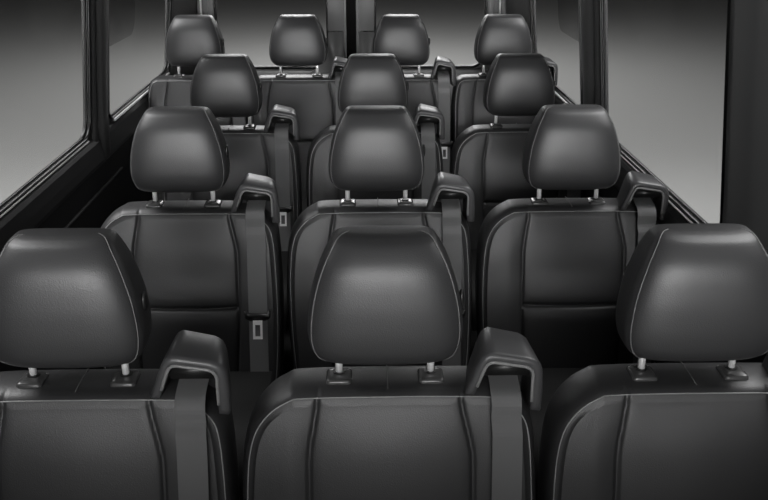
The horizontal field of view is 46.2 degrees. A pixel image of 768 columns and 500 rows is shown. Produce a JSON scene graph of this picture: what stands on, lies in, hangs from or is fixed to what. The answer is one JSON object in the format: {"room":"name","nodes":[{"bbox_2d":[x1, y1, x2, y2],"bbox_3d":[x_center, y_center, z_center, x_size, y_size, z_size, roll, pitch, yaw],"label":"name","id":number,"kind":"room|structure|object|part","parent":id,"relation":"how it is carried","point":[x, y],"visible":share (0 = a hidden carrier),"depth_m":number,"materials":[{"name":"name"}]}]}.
{"room":"vehicle interior","nodes":[
{"label":"vehicle interior","id":0,"kind":"room"},
{"bbox_2d":[0,0,169,213],"bbox_3d":[-0.978,-0.728,2.669,0.128,1.150,4.050,0,21,-1],"label":"wall","id":1,"kind":"structure","parent":0,"point":[82,5],"depth_m":3.07,"materials":[{"name":"grey"}]},
{"bbox_2d":[0,0,91,217],"bbox_3d":[-0.972,-0.627,2.451,0.116,0.936,1.142,0,21,-1],"label":"window","id":2,"kind":"structure","parent":1,"relation":"in","point":[87,44],"depth_m":2.98,"materials":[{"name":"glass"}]},
{"bbox_2d":[0,133,152,371],"bbox_3d":[-1.031,0.159,2.966,0.054,0.880,3.980,0,21,-1],"label":"side wall panel","id":3,"kind":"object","parent":1,"relation":"attached to","point":[122,190],"depth_m":3.22,"materials":[{"name":"black plastic"}]},
{"bbox_2d":[0,74,170,252],"bbox_3d":[-1.004,-0.161,2.701,0.022,0.102,3.710,0,21,-1],"label":"trim","id":4,"kind":"structure","parent":1,"relation":"attached to","point":[40,203],"depth_m":2.81,"materials":[{"name":"grey plastic"}]},
{"bbox_2d":[64,167,122,227],"bbox_3d":[-0.988,0.152,2.253,0.012,0.012,2.650,0,21,-1],"label":"trim","id":5,"kind":"structure","parent":1,"relation":"attached to","point":[120,169],"depth_m":3.11,"materials":[{"name":"black plastic"}]},
{"bbox_2d":[90,0,110,157],"bbox_3d":[-0.965,-0.884,3.083,0.128,1.150,0.218,0,21,-1],"label":"trim","id":6,"kind":"structure","parent":1,"relation":"attached to","point":[100,128],"depth_m":3.14,"materials":[{"name":"grey plastic"}]},
{"bbox_2d":[107,0,109,114],"bbox_3d":[-0.969,-0.976,3.141,0.110,1.020,0.039,0,21,-1],"label":"trim","id":7,"kind":"structure","parent":1,"relation":"attached to","point":[108,65],"depth_m":3.25,"materials":[{"name":"grey plastic"}]},
{"bbox_2d":[109,0,171,120],"bbox_3d":[-1.002,-1.109,3.728,0.116,0.940,1.152,0,21,-1],"label":"window","id":8,"kind":"structure","parent":1,"relation":"in","point":[144,92],"depth_m":3.80,"materials":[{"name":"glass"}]},
{"bbox_2d":[170,0,196,74],"bbox_3d":[-0.965,-1.378,4.386,0.190,1.150,0.260,0,21,-1],"label":"trim","id":9,"kind":"structure","parent":1,"relation":"attached to","point":[179,7],"depth_m":4.46,"materials":[{"name":"grey plastic"}]},
{"bbox_2d":[346,0,356,58],"bbox_3d":[-0.170,-1.078,4.722,0.100,1.950,0.040,0,21,-1],"label":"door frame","id":10,"kind":"structure","parent":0,"point":[350,4],"depth_m":4.67,"materials":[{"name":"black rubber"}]},
{"bbox_2d":[197,0,346,75],"bbox_3d":[-0.646,-1.048,4.642,0.904,1.950,0.150,0,21,-1],"label":"door","id":11,"kind":"structure","parent":10,"relation":"in","point":[335,9],"depth_m":4.63,"materials":[{"name":"grey plastic"}]},
{"bbox_3d":[-0.628,-0.668,4.758,0.800,0.558,0.099,0,21,-1],"label":"sill panel","id":12,"kind":"part","parent":11,"relation":"part of","materials":[{"name":"grey plastic"}]},
{"bbox_3d":[-0.338,-0.958,4.688,0.260,0.350,0.039,0,21,-1],"label":"post","id":13,"kind":"part","parent":11,"relation":"part of","materials":[{"name":"grey plastic"}]},
{"bbox_3d":[-0.247,-1.547,4.470,0.078,0.894,0.034,0,21,-1],"label":"post","id":14,"kind":"part","parent":11,"relation":"part of","materials":[{"name":"grey plastic"}]},
{"bbox_2d":[356,0,505,96],"bbox_3d":[0.309,-1.055,4.662,0.904,1.950,0.150,0,21,-1],"label":"door","id":15,"kind":"structure","parent":10,"relation":"in","point":[365,9],"depth_m":4.63,"materials":[{"name":"grey plastic"}]},
{"bbox_3d":[-0.089,-1.548,4.473,0.078,0.894,0.034,0,21,-1],"label":"post","id":16,"kind":"part","parent":15,"relation":"part of","materials":[{"name":"grey plastic"}]},
{"bbox_3d":[0.002,-0.961,4.695,0.260,0.350,0.039,0,21,-1],"label":"post","id":17,"kind":"part","parent":15,"relation":"part of","materials":[{"name":"grey plastic"}]},
{"bbox_3d":[0.292,-0.676,4.778,0.800,0.558,0.099,0,21,-1],"label":"sill panel","id":18,"kind":"part","parent":15,"relation":"part of","materials":[{"name":"grey plastic"}]},
{"bbox_2d":[282,319,476,374],"bbox_3d":[-0.119,0.589,3.188,1.900,0.080,4.050,0,21,-1],"label":"floor","id":19,"kind":"structure","parent":0,"point":[287,357],"depth_m":3.58,"materials":[{"name":"black"}]},
{"bbox_2d":[0,228,239,499],"bbox_3d":[-0.516,0.604,1.421,0.522,1.143,0.652,0,21,-1],"label":"passenger seat","id":20,"kind":"object","parent":19,"relation":"on","point":[70,297],"visible":1,"depth_m":1.52,"materials":[{"name":"grey leather"}]},
{"bbox_3d":[-0.609,0.194,1.556,0.013,0.085,0.013,0,21,-1],"label":"headrest post","id":21,"kind":"part","parent":20,"relation":"part of","materials":[{"name":"silver metal"}]},
{"bbox_3d":[-0.520,0.528,1.611,0.522,0.601,0.238,0,21,-1],"label":"backrest","id":22,"kind":"part","parent":20,"relation":"part of","materials":[{"name":"grey leather"}]},
{"bbox_3d":[-0.449,0.192,1.560,0.013,0.085,0.013,0,21,-1],"label":"headrest post","id":23,"kind":"part","parent":20,"relation":"part of","materials":[{"name":"silver metal"}]},
{"bbox_2d":[101,106,283,499],"bbox_3d":[-0.540,0.252,2.351,0.522,1.143,0.652,0,21,-1],"label":"passenger seat","id":24,"kind":"object","parent":19,"relation":"on","point":[213,266],"visible":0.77,"depth_m":2.46,"materials":[{"name":"grey leather"}]},
{"bbox_3d":[-0.634,-0.159,2.486,0.013,0.085,0.013,0,21,-1],"label":"headrest post","id":25,"kind":"part","parent":24,"relation":"part of","materials":[{"name":"silver metal"}]},
{"bbox_3d":[-0.545,0.175,2.541,0.522,0.601,0.238,0,21,-1],"label":"backrest","id":26,"kind":"part","parent":24,"relation":"part of","materials":[{"name":"grey leather"}]},
{"bbox_3d":[-0.474,-0.160,2.490,0.013,0.085,0.013,0,21,-1],"label":"headrest post","id":27,"kind":"part","parent":24,"relation":"part of","materials":[{"name":"silver metal"}]},
{"bbox_2d":[230,371,272,499],"bbox_3d":[-0.534,0.475,2.317,0.457,0.130,0.430,0,21,-1],"label":"seat cushion","id":28,"kind":"object","parent":24,"relation":"on","point":[247,387],"depth_m":2.36,"materials":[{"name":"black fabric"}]},
{"bbox_3d":[-0.345,0.218,2.461,0.026,0.052,0.002,0,6,-1],"label":"latch plate","id":29,"kind":"part","parent":24,"relation":"part of","materials":[{"name":"silver metal"}]},
{"bbox_2d":[148,15,247,199],"bbox_3d":[-0.803,-0.343,3.820,0.460,1.214,0.652,0,21,-1],"label":"passenger seat","id":30,"kind":"object","parent":19,"relation":"on","point":[189,38],"visible":0.26,"depth_m":3.85,"materials":[{"name":"grey leather"}]},
{"bbox_3d":[-0.815,-0.460,3.994,0.445,0.601,0.238,0,21,-1],"label":"backrest","id":31,"kind":"part","parent":30,"relation":"part of","materials":[{"name":"grey leather"}]},
{"bbox_2d":[163,54,301,332],"bbox_3d":[-0.569,-0.081,3.230,0.522,1.143,0.652,0,21,-1],"label":"passenger seat","id":32,"kind":"object","parent":19,"relation":"on","point":[229,85],"visible":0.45,"depth_m":3.33,"materials":[{"name":"grey leather"}]},
{"bbox_3d":[-0.574,-0.157,3.420,0.522,0.601,0.238,0,21,-1],"label":"backrest","id":33,"kind":"part","parent":32,"relation":"part of","materials":[{"name":"grey leather"}]},
{"bbox_3d":[-0.374,-0.114,3.339,0.026,0.052,0.002,0,6,-1],"label":"latch plate","id":34,"kind":"part","parent":32,"relation":"part of","materials":[{"name":"silver metal"}]},
{"bbox_2d":[282,251,287,332],"bbox_3d":[-0.563,0.142,3.196,0.457,0.130,0.430,0,21,-1],"label":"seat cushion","id":35,"kind":"object","parent":32,"relation":"on","point":[284,253],"depth_m":3.09,"materials":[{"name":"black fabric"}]},
{"bbox_2d":[251,14,346,211],"bbox_3d":[-0.357,-0.346,3.830,0.460,1.214,0.652,0,21,-1],"label":"passenger seat","id":36,"kind":"object","parent":19,"relation":"on","point":[296,39],"visible":0.45,"depth_m":3.92,"materials":[{"name":"grey leather"}]},
{"bbox_3d":[-0.369,-0.464,4.004,0.445,0.601,0.238,0,21,-1],"label":"backrest","id":37,"kind":"part","parent":36,"relation":"part of","materials":[{"name":"grey leather"}]},
{"bbox_2d":[302,199,306,211],"bbox_3d":[-0.358,-0.090,3.808,0.392,0.130,0.430,0,21,-1],"label":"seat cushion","id":38,"kind":"object","parent":36,"relation":"on","point":[304,201],"depth_m":3.91,"materials":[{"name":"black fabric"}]},
{"bbox_2d":[306,53,444,206],"bbox_3d":[-0.028,-0.085,3.241,0.522,1.143,0.652,0,21,-1],"label":"passenger seat","id":39,"kind":"object","parent":19,"relation":"on","point":[366,78],"visible":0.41,"depth_m":3.33,"materials":[{"name":"grey leather"}]},
{"bbox_3d":[-0.033,-0.162,3.431,0.522,0.601,0.238,0,21,-1],"label":"backrest","id":40,"kind":"part","parent":39,"relation":"part of","materials":[{"name":"grey leather"}]},
{"bbox_2d":[287,105,474,368],"bbox_3d":[-0.007,0.248,2.362,0.522,1.143,0.652,0,21,-1],"label":"passenger seat","id":41,"kind":"object","parent":19,"relation":"on","point":[373,147],"visible":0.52,"depth_m":2.46,"materials":[{"name":"grey leather"}]},
{"bbox_3d":[-0.101,-0.163,2.498,0.013,0.085,0.013,0,21,-1],"label":"headrest post","id":42,"kind":"part","parent":41,"relation":"part of","materials":[{"name":"silver metal"}]},
{"bbox_3d":[-0.012,0.171,2.552,0.522,0.601,0.238,0,21,-1],"label":"backrest","id":43,"kind":"part","parent":41,"relation":"part of","materials":[{"name":"grey leather"}]},
{"bbox_3d":[0.059,-0.164,2.501,0.013,0.085,0.013,0,21,-1],"label":"headrest post","id":44,"kind":"part","parent":41,"relation":"part of","materials":[{"name":"silver metal"}]},
{"bbox_2d":[243,226,542,499],"bbox_3d":[0.015,0.600,1.432,0.522,1.143,0.652,0,21,-1],"label":"passenger seat","id":45,"kind":"object","parent":19,"relation":"on","point":[380,295],"visible":1,"depth_m":1.53,"materials":[{"name":"grey leather"}]},
{"bbox_3d":[-0.079,0.190,1.567,0.013,0.085,0.013,0,21,-1],"label":"headrest post","id":46,"kind":"part","parent":45,"relation":"part of","materials":[{"name":"silver metal"}]},
{"bbox_3d":[0.011,0.524,1.622,0.522,0.601,0.238,0,21,-1],"label":"backrest","id":47,"kind":"part","parent":45,"relation":"part of","materials":[{"name":"grey leather"}]},
{"bbox_3d":[0.082,0.188,1.571,0.013,0.085,0.013,0,21,-1],"label":"headrest post","id":48,"kind":"part","parent":45,"relation":"part of","materials":[{"name":"silver metal"}]},
{"bbox_2d":[372,14,455,172],"bbox_3d":[0.089,-0.350,3.839,0.460,1.214,0.652,0,21,-1],"label":"passenger seat","id":49,"kind":"object","parent":19,"relation":"on","point":[405,36],"visible":0.34,"depth_m":3.90,"materials":[{"name":"grey leather"}]},
{"bbox_3d":[0.077,-0.468,4.013,0.445,0.601,0.238,0,21,-1],"label":"backrest","id":50,"kind":"part","parent":49,"relation":"part of","materials":[{"name":"grey leather"}]},
{"bbox_3d":[0.264,-0.425,3.933,0.026,0.052,0.002,0,6,-1],"label":"latch plate","id":51,"kind":"part","parent":49,"relation":"part of","materials":[{"name":"silver metal"}]},
{"bbox_2d":[451,14,557,151],"bbox_3d":[0.535,-0.353,3.848,0.460,1.214,0.652,0,21,-1],"label":"passenger seat","id":52,"kind":"object","parent":19,"relation":"on","point":[496,34],"visible":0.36,"depth_m":3.92,"materials":[{"name":"grey leather"}]},
{"bbox_3d":[0.523,-0.471,4.022,0.445,0.601,0.238,0,21,-1],"label":"backrest","id":53,"kind":"part","parent":52,"relation":"part of","materials":[{"name":"grey leather"}]},
{"bbox_2d":[449,53,584,339],"bbox_3d":[0.515,-0.090,3.253,0.522,1.143,0.652,0,21,-1],"label":"passenger seat","id":54,"kind":"object","parent":19,"relation":"on","point":[488,156],"visible":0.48,"depth_m":3.35,"materials":[{"name":"grey leather"}]},
{"bbox_2d":[471,249,476,330],"bbox_3d":[0.522,0.133,3.219,0.457,0.130,0.430,0,21,-1],"label":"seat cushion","id":55,"kind":"object","parent":54,"relation":"on","point":[473,251],"depth_m":3.06,"materials":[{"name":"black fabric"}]},
{"bbox_3d":[0.422,-0.500,3.388,0.013,0.085,0.013,0,21,-1],"label":"headrest post","id":56,"kind":"part","parent":54,"relation":"part of","materials":[{"name":"silver metal"}]},
{"bbox_3d":[0.511,-0.166,3.443,0.522,0.601,0.238,0,21,-1],"label":"backrest","id":57,"kind":"part","parent":54,"relation":"part of","materials":[{"name":"grey leather"}]},
{"bbox_2d":[475,104,668,499],"bbox_3d":[0.527,0.243,2.374,0.522,1.143,0.652,0,21,-1],"label":"passenger seat","id":58,"kind":"object","parent":19,"relation":"on","point":[550,272],"visible":0.62,"depth_m":2.48,"materials":[{"name":"grey leather"}]},
{"bbox_3d":[0.433,-0.167,2.509,0.013,0.085,0.013,0,21,-1],"label":"headrest post","id":59,"kind":"part","parent":58,"relation":"part of","materials":[{"name":"silver metal"}]},
{"bbox_2d":[529,368,583,499],"bbox_3d":[0.533,0.466,2.340,0.457,0.130,0.430,0,21,-1],"label":"seat cushion","id":60,"kind":"object","parent":58,"relation":"on","point":[553,378],"depth_m":2.36,"materials":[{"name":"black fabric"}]},
{"bbox_3d":[0.522,0.167,2.563,0.522,0.601,0.238,0,21,-1],"label":"backrest","id":61,"kind":"part","parent":58,"relation":"part of","materials":[{"name":"grey leather"}]},
{"bbox_3d":[0.593,-0.169,2.512,0.013,0.085,0.013,0,21,-1],"label":"headrest post","id":62,"kind":"part","parent":58,"relation":"part of","materials":[{"name":"silver metal"}]},
{"bbox_2d":[538,223,767,499],"bbox_3d":[0.547,0.596,1.443,0.522,1.143,0.652,0,21,-1],"label":"passenger seat","id":63,"kind":"object","parent":19,"relation":"on","point":[689,292],"visible":1,"depth_m":1.55,"materials":[{"name":"grey leather"}]},
{"bbox_3d":[0.453,0.185,1.579,0.013,0.085,0.013,0,21,-1],"label":"headrest post","id":64,"kind":"part","parent":63,"relation":"part of","materials":[{"name":"silver metal"}]},
{"bbox_3d":[0.542,0.519,1.633,0.522,0.601,0.238,0,21,-1],"label":"backrest","id":65,"kind":"part","parent":63,"relation":"part of","materials":[{"name":"grey leather"}]},
{"bbox_3d":[0.613,0.184,1.582,0.013,0.085,0.013,0,21,-1],"label":"headrest post","id":66,"kind":"part","parent":63,"relation":"part of","materials":[{"name":"silver metal"}]},
{"bbox_2d":[532,0,704,222],"bbox_3d":[0.739,-0.742,2.705,0.128,1.150,4.050,0,21,-1],"label":"wall","id":67,"kind":"structure","parent":0,"point":[606,2],"depth_m":3.08,"materials":[{"name":"grey plastic"}]},
{"bbox_2d":[505,0,530,34],"bbox_3d":[0.644,-1.391,4.420,0.190,1.150,0.260,0,21,-1],"label":"trim","id":68,"kind":"structure","parent":67,"relation":"attached to","point":[522,7],"depth_m":4.45,"materials":[{"name":"grey plastic"}]},
{"bbox_2d":[529,0,575,103],"bbox_3d":[0.712,-1.135,3.796,0.116,0.940,1.082,0,21,-1],"label":"window","id":69,"kind":"structure","parent":67,"relation":"in","point":[558,94],"depth_m":4.34,"materials":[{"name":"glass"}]},
{"bbox_2d":[578,0,582,103],"bbox_3d":[0.704,-1.014,3.242,0.110,1.020,0.039,0,21,-1],"label":"trim","id":70,"kind":"structure","parent":67,"relation":"attached to","point":[579,1],"depth_m":3.34,"materials":[{"name":"grey plastic"}]},
{"bbox_2d":[581,0,599,104],"bbox_3d":[0.706,-0.910,3.151,0.128,1.150,0.285,0,21,-1],"label":"trim","id":71,"kind":"structure","parent":67,"relation":"attached to","point":[590,59],"depth_m":3.17,"materials":[{"name":"grey plastic"}]},
{"bbox_2d":[554,95,766,352],"bbox_3d":[0.773,-0.175,2.739,0.022,0.102,3.710,0,21,-1],"label":"trim","id":72,"kind":"structure","parent":67,"relation":"attached to","point":[672,216],"depth_m":2.50,"materials":[{"name":"grey plastic"}]},
{"bbox_2d":[599,0,730,222],"bbox_3d":[0.744,-0.640,2.487,0.116,0.936,1.142,0,21,-1],"label":"window","id":73,"kind":"structure","parent":67,"relation":"in","point":[602,35],"depth_m":2.42,"materials":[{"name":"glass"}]},
{"bbox_2d":[593,189,742,362],"bbox_3d":[0.780,0.138,2.290,0.012,0.012,2.650,0,21,-1],"label":"trim","id":74,"kind":"structure","parent":67,"relation":"attached to","point":[599,193],"depth_m":3.12,"materials":[{"name":"black plastic"}]},
{"bbox_2d":[584,185,766,362],"bbox_3d":[0.794,0.145,3.005,0.054,0.880,3.980,0,21,-1],"label":"trim","id":75,"kind":"structure","parent":67,"relation":"attached to","point":[611,192],"depth_m":2.57,"materials":[{"name":"black plastic"}]},
{"bbox_2d":[722,0,767,253],"bbox_3d":[0.731,-0.406,1.821,0.142,1.150,0.260,0,21,-1],"label":"window pillar","id":76,"kind":"structure","parent":67,"relation":"attached to","point":[745,199],"depth_m":1.85,"materials":[{"name":"grey plastic"}]},
{"label":"outside","id":77,"kind":"structure","parent":0,"visible":0},
{"bbox_2d":[0,0,726,222],"bbox_3d":[-0.858,-12.027,38.208,120.000,0.200,100.000,0,21,-1],"label":"windows","id":78,"kind":"structure","parent":77,"point":[666,58],"depth_m":13.92,"materials":[{"name":"grey glass"}]}
]}

